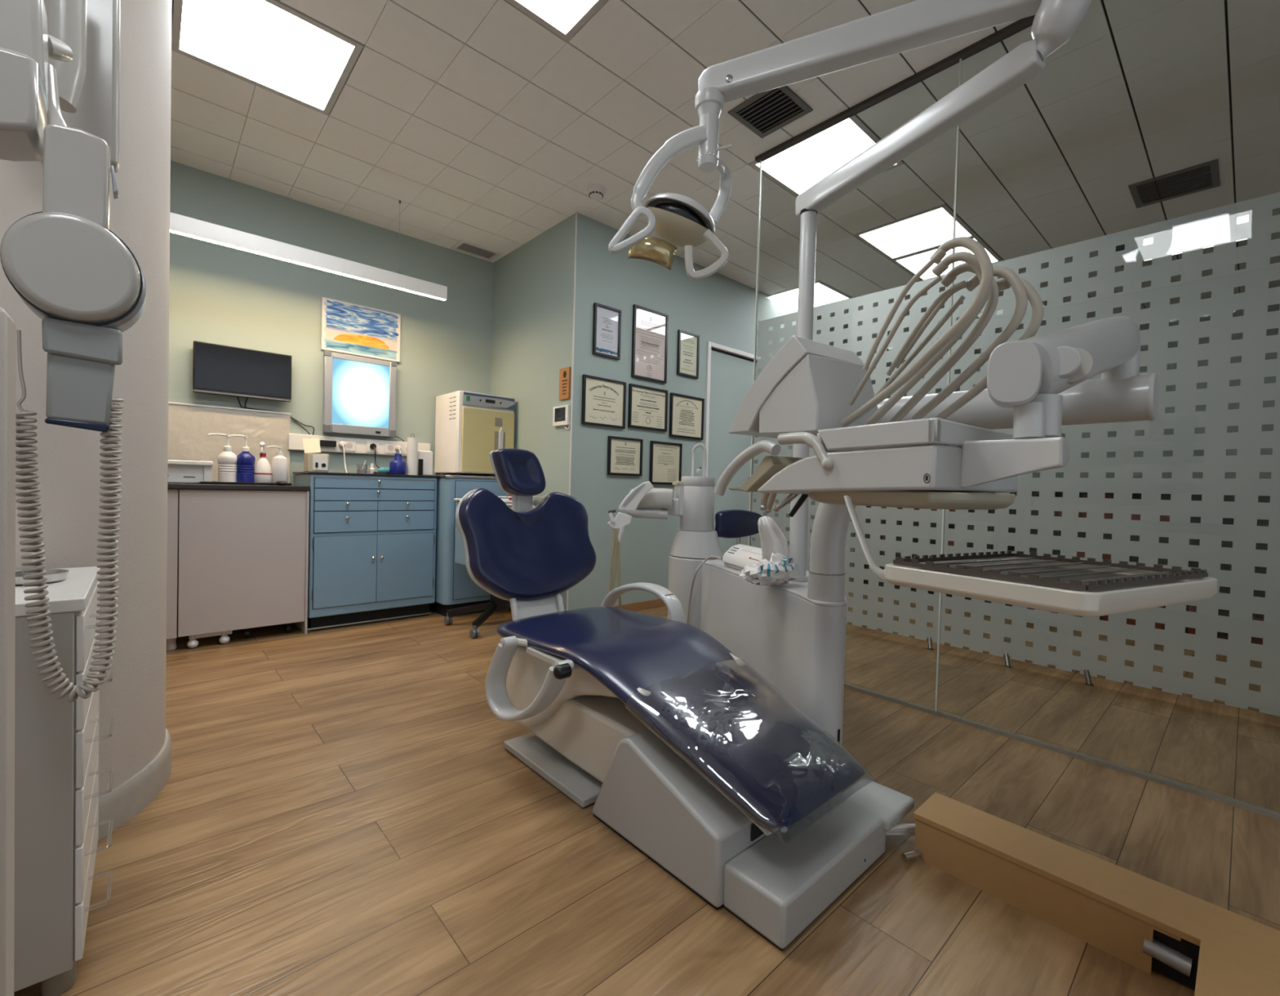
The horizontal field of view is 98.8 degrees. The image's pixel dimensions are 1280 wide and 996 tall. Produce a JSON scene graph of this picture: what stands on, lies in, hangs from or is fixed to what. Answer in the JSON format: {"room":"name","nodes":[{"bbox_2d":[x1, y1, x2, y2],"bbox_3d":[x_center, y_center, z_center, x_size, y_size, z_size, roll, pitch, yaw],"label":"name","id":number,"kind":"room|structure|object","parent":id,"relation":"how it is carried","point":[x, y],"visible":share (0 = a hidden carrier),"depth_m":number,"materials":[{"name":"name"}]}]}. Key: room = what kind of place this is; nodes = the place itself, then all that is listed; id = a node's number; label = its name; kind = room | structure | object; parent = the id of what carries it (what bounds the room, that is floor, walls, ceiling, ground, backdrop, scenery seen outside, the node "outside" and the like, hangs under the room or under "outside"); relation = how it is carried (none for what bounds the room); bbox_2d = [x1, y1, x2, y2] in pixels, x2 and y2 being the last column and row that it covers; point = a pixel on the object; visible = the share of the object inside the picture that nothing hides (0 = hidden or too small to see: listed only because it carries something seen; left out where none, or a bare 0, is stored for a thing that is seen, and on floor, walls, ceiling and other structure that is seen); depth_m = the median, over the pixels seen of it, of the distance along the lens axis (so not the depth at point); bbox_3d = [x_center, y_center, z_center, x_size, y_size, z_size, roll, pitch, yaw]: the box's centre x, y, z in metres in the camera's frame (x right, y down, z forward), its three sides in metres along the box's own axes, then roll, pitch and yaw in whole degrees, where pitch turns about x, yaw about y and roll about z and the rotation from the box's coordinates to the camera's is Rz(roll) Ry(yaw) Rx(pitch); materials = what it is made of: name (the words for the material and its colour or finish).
{"room":"dental clinic","nodes":[
{"label":"dental clinic","id":0,"kind":"room"},
{"bbox_2d":[0,0,171,797],"bbox_3d":[-1.812,-0.535,1.375,0.960,2.758,0.960,0,2,-42],"label":"wall column","id":1,"kind":"structure","parent":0,"point":[68,458],"depth_m":1.45,"materials":[{"name":"paint"}]},
{"bbox_2d":[0,0,146,702],"bbox_3d":[-1.102,-0.678,1.052,0.650,2.005,0.212,3,2,45],"label":"machine","id":2,"kind":"object","parent":1,"relation":"attached to","point":[60,60],"visible":0.98,"depth_m":0.87,"materials":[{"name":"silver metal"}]},
{"bbox_2d":[111,164,119,199],"bbox_3d":[-0.857,-0.514,0.895,0.009,0.043,0.030,0,2,-42],"label":"switch","id":3,"kind":"object","parent":2,"relation":"attached to","point":[115,190],"depth_m":0.88,"materials":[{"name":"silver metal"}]},
{"bbox_2d":[97,728,171,840],"bbox_3d":[-1.847,0.793,1.402,0.990,0.100,0.990,0,2,-42],"label":"baseboard","id":4,"kind":"structure","parent":1,"relation":"attached to","point":[124,802],"depth_m":1.48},
{"bbox_2d":[168,160,493,484],"bbox_3d":[-2.613,-0.597,3.356,3.800,2.758,0.120,0,2,-42],"label":"wall","id":5,"kind":"structure","parent":0,"point":[219,294],"depth_m":3.63,"materials":[{"name":"paint"}]},
{"bbox_2d":[168,401,290,483],"bbox_3d":[-2.630,-0.322,3.258,0.947,0.465,0.020,0,2,-42],"label":"splash back","id":6,"kind":"object","parent":5,"relation":"attached to","point":[189,424],"visible":0.44,"depth_m":3.32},
{"bbox_2d":[192,340,292,402],"bbox_3d":[-2.436,-0.766,3.377,0.490,0.295,0.074,0,2,-42],"label":"television","id":7,"kind":"object","parent":5,"relation":"attached to","point":[217,369],"visible":1,"depth_m":3.34,"materials":[{"name":"black plastic"}]},
{"bbox_2d":[236,396,314,438],"bbox_3d":[-2.324,-0.513,3.510,0.424,0.243,0.032,0,2,-42],"label":"cable","id":8,"kind":"object","parent":7,"relation":"attached to","point":[292,418],"visible":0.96,"depth_m":3.57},
{"bbox_2d":[288,433,430,456],"bbox_3d":[-1.939,-0.363,3.864,0.916,0.105,0.040,0,2,-42],"label":"socket trunking","id":9,"kind":"object","parent":5,"relation":"attached to","point":[357,446],"visible":0.75,"depth_m":3.82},
{"bbox_2d":[320,440,336,446],"bbox_3d":[-2.094,-0.366,3.686,0.095,0.040,0.030,0,2,-42],"label":"power adapter","id":10,"kind":"object","parent":9,"relation":"attached to","point":[322,442],"visible":0.95,"depth_m":3.67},
{"bbox_2d":[337,441,347,472],"bbox_3d":[-2.003,-0.275,3.707,0.040,0.218,0.111,0,2,-42],"label":"plug","id":11,"kind":"object","parent":9,"relation":"attached to","point":[341,444],"visible":0.96,"depth_m":3.72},
{"bbox_2d":[369,443,379,468],"bbox_3d":[-1.807,-0.275,3.818,0.221,0.213,0.043,2,1,36],"label":"plug","id":12,"kind":"object","parent":9,"relation":"attached to","point":[372,446],"visible":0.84,"depth_m":3.85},
{"bbox_2d":[322,350,397,437],"bbox_3d":[-1.947,-0.708,3.822,0.464,0.544,0.069,0,2,-42],"label":"box","id":13,"kind":"object","parent":5,"relation":"attached to","point":[359,393],"visible":1,"depth_m":3.80,"materials":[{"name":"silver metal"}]},
{"bbox_2d":[320,297,400,362],"bbox_3d":[-1.942,-1.166,3.839,0.504,0.345,0.022,0,2,-42],"label":"painting","id":14,"kind":"object","parent":5,"relation":"attached to","point":[348,328],"visible":1,"depth_m":3.82},
{"bbox_2d":[488,212,588,610],"bbox_3d":[-0.807,-0.565,4.115,0.100,2.758,1.170,0,2,-42],"label":"wall","id":15,"kind":"structure","parent":0,"point":[533,293],"depth_m":3.89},
{"bbox_2d":[552,404,570,429],"bbox_3d":[-0.528,-0.542,3.710,0.026,0.162,0.190,0,2,-42],"label":"intercom","id":16,"kind":"object","parent":15,"relation":"attached to","point":[562,414],"visible":1,"depth_m":3.69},
{"bbox_2d":[559,366,570,399],"bbox_3d":[-0.508,-0.769,3.695,0.019,0.211,0.116,0,2,-42],"label":"wooden plaque","id":17,"kind":"object","parent":15,"relation":"attached to","point":[564,373],"visible":1,"depth_m":3.68,"materials":[{"name":"brown wood"}]},
{"bbox_2d":[566,211,577,610],"bbox_3d":[-0.453,-0.556,3.641,0.008,2.658,0.008,0,2,-42],"label":"trim","id":18,"kind":"structure","parent":15,"relation":"attached to","point":[575,235],"depth_m":3.63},
{"bbox_2d":[13,577,1279,995],"bbox_3d":[1.354,0.926,2.673,8.800,0.050,6.500,0,2,-42],"label":"floor","id":19,"kind":"structure","parent":0,"point":[345,811],"depth_m":1.43,"materials":[{"name":"brown wood"}]},
{"bbox_2d":[0,306,16,995],"bbox_3d":[-0.760,0.344,0.536,0.192,1.090,0.070,0,2,-42],"label":"post","id":20,"kind":"object","parent":19,"relation":"on","point":[7,326],"visible":1,"depth_m":0.58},
{"bbox_2d":[13,566,114,995],"bbox_3d":[-1.243,0.516,1.029,0.376,0.700,0.447,0,2,-42],"label":"base cabinet","id":21,"kind":"object","parent":19,"relation":"on","point":[56,740],"visible":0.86,"depth_m":0.95,"materials":[{"name":"white plastic"}]},
{"bbox_2d":[15,568,69,584],"bbox_3d":[-1.198,0.157,1.083,0.100,0.018,0.100,0,2,-42],"label":"glass dish","id":22,"kind":"object","parent":21,"relation":"on","point":[52,575],"visible":0.53,"depth_m":1.09,"materials":[{"name":"glass"}]},
{"bbox_2d":[186,630,231,648],"bbox_3d":[-2.325,0.747,2.970,0.194,0.099,0.065,0,2,-42],"label":"stand","id":23,"kind":"object","parent":19,"relation":"on","point":[224,639],"visible":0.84,"depth_m":2.97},
{"bbox_2d":[166,483,310,650],"bbox_3d":[-2.508,0.355,3.055,1.065,0.872,0.510,0,2,-42],"label":"base cabinet","id":24,"kind":"object","parent":19,"relation":"on","point":[237,554],"visible":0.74,"depth_m":3.00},
{"bbox_2d":[167,458,213,483],"bbox_3d":[-2.658,-0.148,2.979,0.515,0.128,0.330,0,2,-42],"label":"printer","id":25,"kind":"object","parent":24,"relation":"on","point":[180,471],"visible":0.4,"depth_m":2.98,"materials":[{"name":"white plastic"}]},
{"bbox_2d":[167,483,310,490],"bbox_3d":[-2.497,-0.067,3.047,1.065,0.026,0.510,0,2,-42],"label":"countertop","id":26,"kind":"structure","parent":24,"relation":"on","point":[170,486],"depth_m":2.99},
{"bbox_2d":[200,481,291,485],"bbox_3d":[-2.279,-0.085,3.175,0.423,0.013,0.176,0,2,-42],"label":"tray","id":27,"kind":"object","parent":24,"relation":"on","point":[201,482],"visible":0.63,"depth_m":3.09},
{"bbox_2d":[207,433,237,482],"bbox_3d":[-2.347,-0.223,3.098,0.127,0.278,0.094,1,1,-14],"label":"pump bottle","id":28,"kind":"object","parent":27,"relation":"on","point":[227,460],"visible":0.98,"depth_m":3.07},
{"bbox_2d":[229,434,255,482],"bbox_3d":[-2.280,-0.223,3.155,0.115,0.278,0.094,1,1,-10],"label":"pump bottle","id":29,"kind":"object","parent":27,"relation":"on","point":[246,461],"visible":0.95,"depth_m":3.13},
{"bbox_2d":[253,441,271,482],"bbox_3d":[-2.208,-0.206,3.213,0.094,0.246,0.094,0,2,-42],"label":"pump bottle","id":30,"kind":"object","parent":27,"relation":"on","point":[263,471],"visible":0.91,"depth_m":3.19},
{"bbox_2d":[266,445,288,483],"bbox_3d":[-2.146,-0.196,3.261,0.084,0.227,0.101,2,1,6],"label":"lotion bottle","id":31,"kind":"object","parent":27,"relation":"on","point":[279,464],"visible":0.93,"depth_m":3.24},
{"bbox_2d":[244,622,290,638],"bbox_3d":[-2.239,0.518,3.286,0.305,0.548,0.338,0,2,-42],"label":"drawer unit","id":32,"kind":"object","parent":19,"relation":"on","point":[287,626],"visible":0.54,"depth_m":3.23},
{"bbox_2d":[293,471,439,631],"bbox_3d":[-1.822,0.318,3.664,0.774,0.957,0.521,0,2,-42],"label":"base cabinet","id":33,"kind":"object","parent":19,"relation":"on","point":[372,536],"visible":1,"depth_m":3.46,"materials":[{"name":"blue paint"}]},
{"bbox_2d":[293,471,439,477],"bbox_3d":[-1.817,-0.155,3.663,0.774,0.011,0.498,0,2,-42],"label":"countertop","id":34,"kind":"structure","parent":33,"relation":"on","point":[316,473],"depth_m":3.45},
{"bbox_2d":[303,453,328,472],"bbox_3d":[-2.026,-0.219,3.437,0.115,0.114,0.130,0,2,-42],"label":"control box","id":35,"kind":"object","parent":34,"relation":"on","point":[313,462],"visible":0.97,"depth_m":3.39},
{"bbox_2d":[302,438,320,453],"bbox_3d":[-2.057,-0.329,3.439,0.100,0.100,0.022,0,2,-42],"label":"note card","id":36,"kind":"object","parent":35,"relation":"on","point":[310,445],"visible":1,"depth_m":3.44,"materials":[{"name":"beige paper"}]},
{"bbox_2d":[356,460,368,473],"bbox_3d":[-1.821,-0.205,3.602,0.072,0.090,0.072,0,2,-42],"label":"clear cup","id":37,"kind":"object","parent":34,"relation":"on","point":[361,471],"visible":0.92,"depth_m":3.59,"materials":[{"name":"plastic"}]},
{"bbox_2d":[389,453,406,475],"bbox_3d":[-1.628,-0.229,3.694,0.106,0.143,0.105,0,2,-42],"label":"bottle","id":38,"kind":"object","parent":34,"relation":"on","point":[397,466],"visible":0.92,"depth_m":3.66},
{"bbox_2d":[406,433,417,475],"bbox_3d":[-1.557,-0.300,3.754,0.068,0.286,0.068,0,2,-42],"label":"paper roll","id":39,"kind":"object","parent":34,"relation":"on","point":[412,442],"visible":0.98,"depth_m":3.73,"materials":[{"name":"paper"}]},
{"bbox_2d":[429,475,508,616],"bbox_3d":[-1.277,0.320,4.082,0.603,0.965,0.608,0,2,-42],"label":"base cabinet","id":40,"kind":"object","parent":19,"relation":"on","point":[455,588],"visible":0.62,"depth_m":3.73,"materials":[{"name":"blue paint"}]},
{"bbox_2d":[429,475,496,479],"bbox_3d":[-1.265,-0.153,4.072,0.603,0.019,0.608,0,2,-42],"label":"countertop","id":41,"kind":"structure","parent":40,"relation":"on","point":[440,476],"depth_m":3.75,"materials":[{"name":"metal"}]},
{"bbox_2d":[417,450,432,475],"bbox_3d":[-1.536,-0.245,3.880,0.105,0.174,0.145,0,2,-42],"label":"dispenser box","id":42,"kind":"object","parent":41,"relation":"on","point":[424,465],"visible":0.73,"depth_m":3.83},
{"bbox_2d":[434,390,514,475],"bbox_3d":[-1.250,-0.464,4.161,0.436,0.599,0.455,0,2,-42],"label":"sterilizer","id":43,"kind":"object","parent":41,"relation":"on","point":[469,426],"visible":0.82,"depth_m":3.99,"materials":[{"name":"plastic"}]},
{"bbox_2d":[444,496,542,638],"bbox_3d":[-0.909,0.403,3.547,0.540,0.839,0.434,0,2,-42],"label":"office chair","id":44,"kind":"object","parent":19,"relation":"on","point":[495,604],"visible":0.22,"depth_m":3.50,"materials":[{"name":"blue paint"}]},
{"bbox_2d":[454,448,914,951],"bbox_3d":[-0.023,0.351,1.792,0.725,1.063,1.534,0,2,-42],"label":"dental chair","id":45,"kind":"object","parent":19,"relation":"on","point":[679,746],"visible":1,"depth_m":1.47,"materials":[{"name":"leather"}]},
{"bbox_2d":[497,606,865,828],"bbox_3d":[0.059,0.561,1.707,0.558,0.254,1.196,0,2,-42],"label":"seat cushion","id":46,"kind":"object","parent":45,"relation":"on","point":[687,717],"depth_m":1.47,"materials":[{"name":"leather"}]},
{"bbox_2d":[885,823,915,831],"bbox_3d":[0.672,0.849,1.414,0.115,0.016,0.014,1,1,-13],"label":"hose","id":47,"kind":"object","parent":45,"relation":"attached to","point":[900,826],"visible":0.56,"depth_m":1.41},
{"bbox_2d":[885,831,915,835],"bbox_3d":[0.655,0.873,1.433,0.132,0.014,0.013,1,1,-2],"label":"hose","id":48,"kind":"object","parent":45,"relation":"attached to","point":[900,833],"visible":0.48,"depth_m":1.43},
{"bbox_2d":[885,828,915,832],"bbox_3d":[0.663,0.862,1.423,0.123,0.014,0.014,1,1,-7],"label":"hose","id":49,"kind":"object","parent":45,"relation":"attached to","point":[904,829],"visible":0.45,"depth_m":1.42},
{"bbox_2d":[715,509,762,544],"bbox_3d":[0.547,0.466,2.675,0.478,0.822,0.312,0,2,-42],"label":"stool","id":50,"kind":"object","parent":19,"relation":"on","point":[730,523],"visible":0.27,"depth_m":2.60,"materials":[{"name":"leather"}]},
{"bbox_2d":[626,443,856,744],"bbox_3d":[0.466,0.323,2.157,0.523,1.130,1.259,1,1,-33],"label":"dental cuspidor unit","id":51,"kind":"object","parent":19,"relation":"on","point":[793,633],"visible":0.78,"depth_m":1.86,"materials":[{"name":"plastic"}]},
{"bbox_2d":[607,481,653,608],"bbox_3d":[-0.047,0.239,2.436,0.202,0.631,0.056,1,1,-1],"label":"holder","id":52,"kind":"object","parent":51,"relation":"attached to","point":[633,500],"visible":0.82,"depth_m":2.42,"materials":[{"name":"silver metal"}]},
{"bbox_2d":[686,543,762,623],"bbox_3d":[0.383,0.439,2.246,0.180,0.490,0.504,1,1,-30],"label":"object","id":53,"kind":"object","parent":51,"relation":"on","point":[738,557],"visible":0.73,"depth_m":2.21,"materials":[{"name":"white plastic"}]},
{"bbox_2d":[739,515,799,586],"bbox_3d":[0.439,0.181,1.894,0.196,0.228,0.216,2,1,4],"label":"packet","id":54,"kind":"object","parent":51,"relation":"on","point":[775,568],"visible":1,"depth_m":1.84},
{"bbox_2d":[608,0,1091,576],"bbox_3d":[0.453,-0.491,1.414,0.842,1.554,0.873,1,1,-31],"label":"lamp","id":55,"kind":"object","parent":51,"relation":"on","point":[677,220],"visible":1,"depth_m":1.50,"materials":[{"name":"plastic"}]},
{"bbox_2d":[713,236,1158,516],"bbox_3d":[0.597,-0.214,1.279,0.606,0.549,0.843,0,2,-42],"label":"console","id":56,"kind":"object","parent":51,"relation":"attached to","point":[940,451],"visible":0.99,"depth_m":1.09,"materials":[{"name":"plastic"}]},
{"bbox_2d":[844,495,1217,616],"bbox_3d":[0.620,0.082,0.959,0.392,0.158,0.489,1,1,-35],"label":"tray","id":57,"kind":"object","parent":56,"relation":"attached to","point":[1074,586],"visible":1,"depth_m":0.83,"materials":[{"name":"metal"}]},
{"bbox_2d":[901,849,922,861],"bbox_3d":[0.682,0.892,1.372,0.054,0.018,0.017,1,1,-19],"label":"connector","id":58,"kind":"object","parent":19,"relation":"on","point":[911,855],"visible":1,"depth_m":1.37,"materials":[{"name":"metal"}]},
{"bbox_2d":[748,58,1279,820],"bbox_3d":[1.900,-0.422,1.579,0.022,2.718,3.834,0,2,-42],"label":"glass partition","id":59,"kind":"structure","parent":19,"relation":"on","point":[1227,800],"depth_m":2.21,"materials":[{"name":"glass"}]},
{"bbox_2d":[751,191,1279,715],"bbox_3d":[2.267,-0.181,2.692,0.060,2.222,4.180,0,2,-42],"label":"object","id":60,"kind":"object","parent":19,"relation":"on","point":[1245,533],"visible":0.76,"depth_m":2.59,"materials":[{"name":"glass"}]},
{"bbox_2d":[852,491,1270,643],"bbox_3d":[3.274,0.429,3.773,0.320,1.000,3.600,0,2,-42],"label":"shelf unit","id":61,"kind":"object","parent":19,"relation":"on","point":[1264,522],"visible":0.06,"depth_m":3.70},
{"bbox_2d":[897,536,918,557],"bbox_3d":[2.354,0.414,4.780,0.240,0.180,0.120,0,2,-42],"label":"file box","id":62,"kind":"object","parent":61,"relation":"on","point":[914,540],"visible":0.11,"depth_m":4.72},
{"bbox_2d":[1081,493,1113,519],"bbox_3d":[3.211,0.101,3.831,0.240,0.250,0.160,0,2,-42],"label":"file box","id":63,"kind":"object","parent":61,"relation":"on","point":[1108,516],"visible":0.22,"depth_m":3.71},
{"bbox_2d":[1126,617,1135,625],"bbox_3d":[3.331,0.737,3.692,0.240,0.250,0.090,0,2,-42],"label":"file box","id":64,"kind":"object","parent":61,"relation":"on","point":[1129,621],"visible":0.09,"depth_m":3.62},
{"bbox_2d":[1155,605,1165,629],"bbox_3d":[3.400,0.741,3.616,0.240,0.250,0.090,0,2,-42],"label":"file box","id":65,"kind":"object","parent":61,"relation":"on","point":[1157,625],"visible":0.02,"depth_m":3.52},
{"bbox_2d":[1157,558,1168,564],"bbox_3d":[3.439,0.447,3.575,0.240,0.220,0.160,0,2,-42],"label":"file box","id":66,"kind":"object","parent":61,"relation":"on","point":[1161,561],"visible":0.02,"depth_m":3.51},
{"bbox_2d":[1160,515,1169,521],"bbox_3d":[3.440,0.147,3.576,0.240,0.180,0.160,0,2,-42],"label":"file box","id":67,"kind":"object","parent":61,"relation":"on","point":[1162,517],"visible":0.02,"depth_m":3.50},
{"bbox_2d":[1187,604,1196,634],"bbox_3d":[3.536,0.747,3.464,0.240,0.250,0.090,0,2,-42],"label":"file box","id":68,"kind":"object","parent":61,"relation":"on","point":[1192,608],"visible":0.09,"depth_m":3.40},
{"bbox_2d":[1190,516,1225,524],"bbox_3d":[3.555,0.133,3.448,0.240,0.220,0.160,0,2,-42],"label":"file box","id":69,"kind":"object","parent":61,"relation":"on","point":[1193,519],"visible":0.04,"depth_m":3.40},
{"bbox_2d":[1253,613,1264,644],"bbox_3d":[3.742,0.792,3.235,0.240,0.180,0.160,0,2,-42],"label":"file box","id":70,"kind":"object","parent":61,"relation":"on","point":[1260,617],"visible":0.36,"depth_m":3.21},
{"bbox_2d":[913,791,1279,995],"bbox_3d":[1.036,0.873,0.934,0.400,0.112,1.145,0,2,-42],"label":"bench","id":71,"kind":"object","parent":19,"relation":"on","point":[1108,906],"visible":1,"depth_m":1.14,"materials":[{"name":"brown wood"}]},
{"bbox_2d":[1142,938,1192,976],"bbox_3d":[1.012,0.878,1.054,0.032,0.037,0.068,0,2,-42],"label":"pipe","id":72,"kind":"object","parent":71,"relation":"in","point":[1157,949],"visible":1,"depth_m":1.04,"materials":[{"name":"silver metal"}]},
{"bbox_2d":[170,0,1279,348],"bbox_3d":[1.422,-1.841,2.621,8.800,0.050,6.514,0,2,-42],"label":"ceiling","id":73,"kind":"structure","parent":0,"point":[489,128],"depth_m":2.73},
{"bbox_2d":[171,0,363,115],"bbox_3d":[-1.565,-1.889,2.299,0.592,0.009,0.592,0,2,-42],"label":"recessed light","id":74,"kind":"object","parent":73,"relation":"in","point":[273,46],"visible":0.88,"depth_m":2.29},
{"bbox_2d":[169,200,447,301],"bbox_3d":[-1.906,-1.635,3.219,1.575,0.560,0.044,0,2,-42],"label":"pendant lamp","id":75,"kind":"object","parent":73,"relation":"hanging from","point":[180,224],"visible":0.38,"depth_m":3.15,"materials":[{"name":"metal"}]},
{"bbox_2d":[450,240,502,261],"bbox_3d":[-1.266,-1.914,4.255,0.330,0.010,0.200,0,2,-42],"label":"ceiling vent","id":76,"kind":"object","parent":73,"relation":"in","point":[463,246],"visible":1,"depth_m":4.24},
{"bbox_2d":[505,0,608,41],"bbox_3d":[-0.317,-1.846,1.809,0.592,0.009,0.592,0,2,-42],"label":"recessed light","id":77,"kind":"object","parent":73,"relation":"in","point":[563,18],"visible":1,"depth_m":2.09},
{"bbox_2d":[515,0,597,34],"bbox_3d":[-0.317,-1.847,1.809,0.540,0.006,0.540,0,2,-42],"label":"diffuser","id":78,"kind":"object","parent":77,"relation":"attached to","point":[562,16],"depth_m":2.09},
{"bbox_2d":[586,183,605,200],"bbox_3d":[-0.266,-1.847,3.328,0.115,0.055,0.115,0,2,-42],"label":"smoke detector","id":79,"kind":"object","parent":73,"relation":"attached to","point":[596,192],"visible":1,"depth_m":3.30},
{"bbox_2d":[728,85,813,138],"bbox_3d":[0.617,-1.831,2.600,0.275,0.010,0.290,0,2,-42],"label":"ceiling vent","id":80,"kind":"object","parent":73,"relation":"in","point":[767,112],"visible":0.81,"depth_m":2.60,"materials":[{"name":"metal"}]},
{"bbox_2d":[768,280,853,307],"bbox_3d":[1.556,-1.865,5.109,0.592,0.009,0.592,0,2,-42],"label":"recessed light","id":81,"kind":"object","parent":73,"relation":"in","point":[824,294],"visible":0.47,"depth_m":5.05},
{"bbox_2d":[748,115,903,196],"bbox_3d":[1.020,-1.836,3.014,0.592,0.009,0.592,0,2,-42],"label":"recessed light","id":82,"kind":"object","parent":73,"relation":"in","point":[799,167],"visible":0.57,"depth_m":2.95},
{"bbox_2d":[755,14,1035,163],"bbox_3d":[1.924,-1.773,1.552,0.040,0.021,3.850,0,2,-42],"label":"ceiling track","id":83,"kind":"structure","parent":73,"relation":"attached to","point":[998,36],"depth_m":2.39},
{"bbox_2d":[853,203,977,260],"bbox_3d":[1.912,-1.829,3.817,0.592,0.009,0.592,0,2,-42],"label":"recessed light","id":84,"kind":"object","parent":73,"relation":"in","point":[927,229],"visible":1,"depth_m":3.79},
{"bbox_2d":[891,235,1003,280],"bbox_3d":[2.358,-1.825,4.218,0.592,0.009,0.592,0,2,-42],"label":"recessed light","id":85,"kind":"object","parent":73,"relation":"in","point":[913,264],"visible":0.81,"depth_m":4.22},
{"bbox_2d":[1128,159,1220,208],"bbox_3d":[3.042,-1.777,3.127,0.355,0.010,0.355,0,2,-42],"label":"ceiling vent","id":86,"kind":"object","parent":73,"relation":"in","point":[1206,175],"visible":1,"depth_m":3.11,"materials":[{"name":"metal"}]},
{"bbox_2d":[1142,214,1248,262],"bbox_3d":[3.772,-1.778,3.747,0.592,0.009,0.592,0,2,-42],"label":"recessed light","id":87,"kind":"object","parent":73,"relation":"in","point":[1242,219],"visible":0.1,"depth_m":3.70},
{"bbox_2d":[579,217,892,608],"bbox_3d":[1.439,-0.533,5.431,5.000,2.758,0.120,0,2,-42],"label":"wall","id":88,"kind":"structure","parent":0,"point":[719,308],"depth_m":4.09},
{"bbox_2d":[581,374,626,428],"bbox_3d":[-0.246,-0.663,3.812,0.371,0.331,0.021,0,2,-42],"label":"diploma","id":89,"kind":"object","parent":88,"relation":"attached to","point":[603,399],"visible":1,"depth_m":3.81,"materials":[{"name":"beige paper"}]},
{"bbox_2d":[592,302,621,359],"bbox_3d":[-0.228,-1.152,3.807,0.231,0.346,0.021,0,2,-42],"label":"diploma","id":90,"kind":"object","parent":88,"relation":"attached to","point":[606,329],"visible":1,"depth_m":3.81,"materials":[{"name":"white paper"}]},
{"bbox_2d":[557,598,666,611],"bbox_3d":[-0.085,0.802,4.211,1.342,0.060,0.282,0,2,-42],"label":"baseboard","id":91,"kind":"structure","parent":88,"relation":"attached to","point":[637,606],"depth_m":4.12,"materials":[{"name":"brown wood"}]},
{"bbox_2d":[607,435,643,475],"bbox_3d":[-0.105,-0.298,3.955,0.315,0.272,0.021,0,2,-42],"label":"diploma","id":92,"kind":"object","parent":88,"relation":"attached to","point":[624,455],"visible":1,"depth_m":3.95,"materials":[{"name":"beige paper"}]},
{"bbox_2d":[627,383,667,431],"bbox_3d":[0.063,-0.668,4.090,0.380,0.313,0.021,0,2,-42],"label":"diploma","id":93,"kind":"object","parent":88,"relation":"attached to","point":[647,406],"visible":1,"depth_m":4.08,"materials":[{"name":"beige paper"}]},
{"bbox_2d":[632,394,662,426],"bbox_3d":[0.059,-0.652,4.088,0.300,0.220,0.004,0,2,-42],"label":"print","id":94,"kind":"object","parent":93,"relation":"attached to","point":[646,408],"depth_m":4.09},
{"bbox_2d":[631,304,668,383],"bbox_3d":[0.076,-1.137,4.082,0.342,0.520,0.021,0,2,-42],"label":"diploma","id":95,"kind":"object","parent":88,"relation":"attached to","point":[650,326],"visible":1,"depth_m":4.08,"materials":[{"name":"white paper"}]},
{"bbox_2d":[635,325,664,377],"bbox_3d":[0.074,-1.074,4.083,0.289,0.351,0.003,0,2,-42],"label":"print","id":96,"kind":"object","parent":95,"relation":"attached to","point":[650,340],"depth_m":4.08},
{"bbox_2d":[648,440,682,484],"bbox_3d":[0.201,-0.267,4.232,0.328,0.324,0.021,0,2,-42],"label":"diploma","id":97,"kind":"object","parent":88,"relation":"attached to","point":[665,458],"visible":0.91,"depth_m":4.22,"materials":[{"name":"beige paper"}]},
{"bbox_2d":[655,445,675,480],"bbox_3d":[0.200,-0.264,4.232,0.237,0.259,0.001,0,2,-42],"label":"print","id":98,"kind":"object","parent":97,"relation":"attached to","point":[665,455],"depth_m":4.23},
{"bbox_2d":[668,392,704,439],"bbox_3d":[0.375,-0.645,4.372,0.379,0.337,0.021,0,2,-42],"label":"diploma","id":99,"kind":"object","parent":88,"relation":"attached to","point":[686,411],"visible":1,"depth_m":4.37,"materials":[{"name":"beige paper"}]},
{"bbox_2d":[675,400,697,433],"bbox_3d":[0.375,-0.649,4.372,0.251,0.256,0.001,0,2,-42],"label":"print","id":100,"kind":"object","parent":99,"relation":"attached to","point":[686,411],"depth_m":4.37},
{"bbox_2d":[676,329,699,378],"bbox_3d":[0.384,-1.138,4.358,0.234,0.346,0.021,0,2,-42],"label":"diploma","id":101,"kind":"object","parent":88,"relation":"attached to","point":[688,343],"visible":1,"depth_m":4.36,"materials":[{"name":"paper"}]},
{"bbox_2d":[681,337,693,371],"bbox_3d":[0.384,-1.135,4.359,0.149,0.240,0.001,0,2,-42],"label":"print","id":102,"kind":"object","parent":101,"relation":"attached to","point":[687,344],"depth_m":4.36},
{"bbox_2d":[704,341,760,502],"bbox_3d":[0.814,-0.223,4.838,0.820,2.130,0.085,0,2,-42],"label":"trim","id":103,"kind":"structure","parent":88,"relation":"attached to","point":[710,344],"depth_m":4.54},
{"bbox_2d":[707,347,759,555],"bbox_3d":[0.824,-0.205,4.825,0.750,2.095,0.099,0,2,-42],"label":"door","id":104,"kind":"structure","parent":88,"relation":"in","point":[731,375],"depth_m":4.77,"materials":[{"name":"metal"}]},
{"bbox_2d":[902,303,1279,478],"bbox_3d":[5.048,-0.431,5.083,0.100,2.758,5.230,0,2,-42],"label":"wall","id":105,"kind":"structure","parent":0,"point":[1271,403],"depth_m":4.97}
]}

